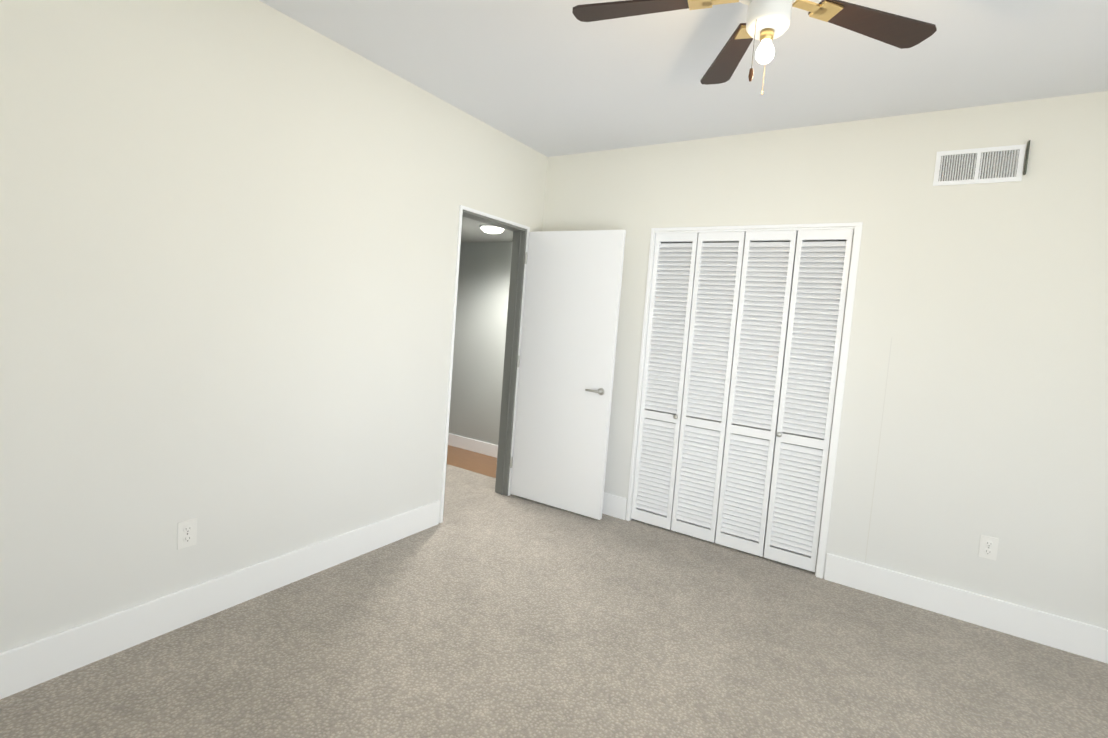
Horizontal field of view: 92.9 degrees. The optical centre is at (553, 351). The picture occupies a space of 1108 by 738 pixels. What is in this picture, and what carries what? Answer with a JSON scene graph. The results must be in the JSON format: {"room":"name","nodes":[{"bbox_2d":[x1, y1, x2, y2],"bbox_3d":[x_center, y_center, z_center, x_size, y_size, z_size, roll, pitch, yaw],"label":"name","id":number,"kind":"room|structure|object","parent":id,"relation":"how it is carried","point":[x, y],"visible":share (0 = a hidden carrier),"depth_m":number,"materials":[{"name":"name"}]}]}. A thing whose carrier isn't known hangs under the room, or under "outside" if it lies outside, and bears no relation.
{"room":"empty bedroom","nodes":[
{"label":"empty bedroom","id":0,"kind":"room"},
{"bbox_2d":[0,0,547,652],"bbox_3d":[-1.079,-0.175,2.928,0.120,2.720,4.690,7,4,32],"label":"wall","id":1,"kind":"structure","parent":0,"point":[228,240],"depth_m":2.21,"materials":[{"name":"paint"}]},
{"bbox_2d":[177,518,196,549],"bbox_3d":[-1.556,0.773,2.234,0.010,0.116,0.072,7,4,32],"label":"outlet","id":2,"kind":"object","parent":1,"relation":"attached to","point":[186,533],"visible":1,"depth_m":2.23,"materials":[{"name":"white plastic"}]},
{"bbox_2d":[0,500,439,698],"bbox_3d":[-1.535,1.104,2.321,0.019,0.185,2.840,7,4,32],"label":"baseboard","id":3,"kind":"structure","parent":1,"relation":"attached to","point":[31,664],"depth_m":2.24,"materials":[{"name":"white wood"}]},
{"bbox_2d":[439,205,529,522],"bbox_3d":[-0.535,0.099,3.831,0.144,2.140,0.784,7,4,32],"label":"door frame","id":4,"kind":"structure","parent":1,"relation":"attached to","point":[520,242],"depth_m":4.09,"materials":[{"name":"white wood"}]},
{"bbox_2d":[510,230,625,519],"bbox_3d":[0.075,0.141,3.925,0.805,2.058,0.134,7,4,32],"label":"door","id":5,"kind":"structure","parent":1,"relation":"in","point":[566,358],"depth_m":3.88,"materials":[{"name":"white wood"}]},
{"bbox_2d":[444,464,495,510],"bbox_3d":[-2.841,1.040,3.755,3.480,0.125,3.910,7,4,32],"label":"floor","id":6,"kind":"structure","parent":0,"point":[463,486],"depth_m":4.32,"materials":[{"name":"beige carpet"}]},
{"bbox_2d":[447,445,496,477],"bbox_3d":[-1.642,1.012,5.629,3.480,0.121,0.540,7,4,32],"label":"floor","id":7,"kind":"structure","parent":0,"point":[480,463],"depth_m":5.06,"materials":[{"name":"brown wood"}]},
{"bbox_2d":[449,242,511,444],"bbox_3d":[-1.129,-0.181,2.960,0.002,2.720,4.690,7,4,32],"label":"wall","id":8,"kind":"structure","parent":0,"point":[480,328],"depth_m":3.86,"materials":[{"name":"white paint"}]},
{"bbox_2d":[448,433,497,457],"bbox_3d":[-1.491,0.897,5.843,3.480,0.145,0.014,7,4,32],"label":"trim","id":9,"kind":"structure","parent":8,"relation":"attached to","point":[474,445],"depth_m":5.40,"materials":[{"name":"white wood"}]},
{"bbox_2d":[461,217,512,242],"bbox_3d":[-2.524,-1.190,3.837,3.480,0.080,4.450,7,4,32],"label":"ceiling","id":10,"kind":"structure","parent":0,"point":[472,231],"depth_m":4.78,"materials":[{"name":"white paint"}]},
{"bbox_2d":[479,225,504,233],"bbox_3d":[-0.510,-1.001,4.338,0.210,0.052,0.210,7,4,32],"label":"hall ceiling light","id":11,"kind":"object","parent":10,"relation":"attached to","point":[491,229],"visible":0.96,"depth_m":4.27,"materials":[{"name":"white glass"}]},
{"bbox_2d":[0,492,1107,737],"bbox_3d":[0.465,1.434,1.610,4.440,0.125,4.090,7,4,32],"label":"floor carpet","id":12,"kind":"object","parent":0,"point":[494,614],"visible":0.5,"depth_m":2.25,"materials":[{"name":"beige carpet"}]},
{"bbox_2d":[259,0,1107,156],"bbox_3d":[0.879,-1.364,1.739,4.440,0.100,4.830,7,4,32],"label":"ceiling","id":13,"kind":"structure","parent":0,"point":[549,78],"depth_m":2.49,"materials":[{"name":"paint"}]},
{"bbox_2d":[572,0,936,94],"bbox_3d":[0.618,-1.058,1.549,1.183,0.524,1.156,7,4,32],"label":"ceiling fan","id":14,"kind":"object","parent":13,"relation":"hanging from","point":[767,23],"visible":1,"depth_m":1.68,"materials":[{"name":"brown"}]},
{"bbox_2d":[542,91,1107,628],"bbox_3d":[1.692,0.023,3.159,4.320,2.720,0.121,7,4,32],"label":"wall","id":15,"kind":"structure","parent":0,"point":[982,309],"depth_m":2.82,"materials":[{"name":"paint"}]},
{"bbox_2d":[602,492,626,519],"bbox_3d":[0.129,1.116,4.082,0.927,0.185,0.040,7,4,32],"label":"baseboard","id":16,"kind":"structure","parent":15,"relation":"attached to","point":[613,505],"depth_m":3.88,"materials":[{"name":"white wood"}]},
{"bbox_2d":[631,233,698,529],"bbox_3d":[0.765,0.205,3.697,0.296,2.065,0.068,7,4,32],"label":"closet door","id":17,"kind":"structure","parent":15,"relation":"in","point":[673,277],"depth_m":3.70,"materials":[{"name":"white wood"}]},
{"bbox_2d":[671,231,745,542],"bbox_3d":[1.031,0.236,3.547,0.300,2.065,0.035,7,4,32],"label":"closet door","id":18,"kind":"structure","parent":15,"relation":"in","point":[713,323],"depth_m":3.54,"materials":[{"name":"white wood"}]},
{"bbox_2d":[626,222,862,577],"bbox_3d":[1.180,0.256,3.483,1.291,2.136,0.132,7,4,32],"label":"trim","id":19,"kind":"structure","parent":15,"relation":"attached to","point":[856,243],"depth_m":3.14,"materials":[{"name":"white wood"}]},
{"bbox_2d":[715,230,796,556],"bbox_3d":[1.290,0.266,3.382,0.300,2.065,0.035,7,4,32],"label":"closet door","id":20,"kind":"structure","parent":15,"relation":"in","point":[762,323],"depth_m":3.37,"materials":[{"name":"white wood"}]},
{"bbox_2d":[764,229,853,571],"bbox_3d":[1.537,0.297,3.205,0.296,2.065,0.068,7,4,32],"label":"closet door","id":21,"kind":"structure","parent":15,"relation":"in","point":[815,327],"depth_m":3.21,"materials":[{"name":"white wood"}]},
{"bbox_2d":[824,553,1107,663],"bbox_3d":[2.433,1.388,2.627,1.936,0.185,0.015,7,4,32],"label":"baseboard","id":22,"kind":"structure","parent":15,"relation":"attached to","point":[1090,641],"depth_m":2.76,"materials":[{"name":"white wood"}]},
{"bbox_2d":[933,140,1030,185],"bbox_3d":[2.204,-0.971,2.726,0.375,0.192,0.030,7,4,32],"label":"air vent","id":23,"kind":"object","parent":15,"relation":"in","point":[999,164],"visible":1,"depth_m":2.73,"materials":[{"name":"white metal"}]},
{"bbox_2d":[978,535,998,560],"bbox_3d":[2.259,1.019,2.736,0.072,0.116,0.010,7,4,32],"label":"outlet","id":24,"kind":"object","parent":15,"relation":"attached to","point":[988,547],"visible":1,"depth_m":2.73,"materials":[{"name":"white plastic"}]}
]}

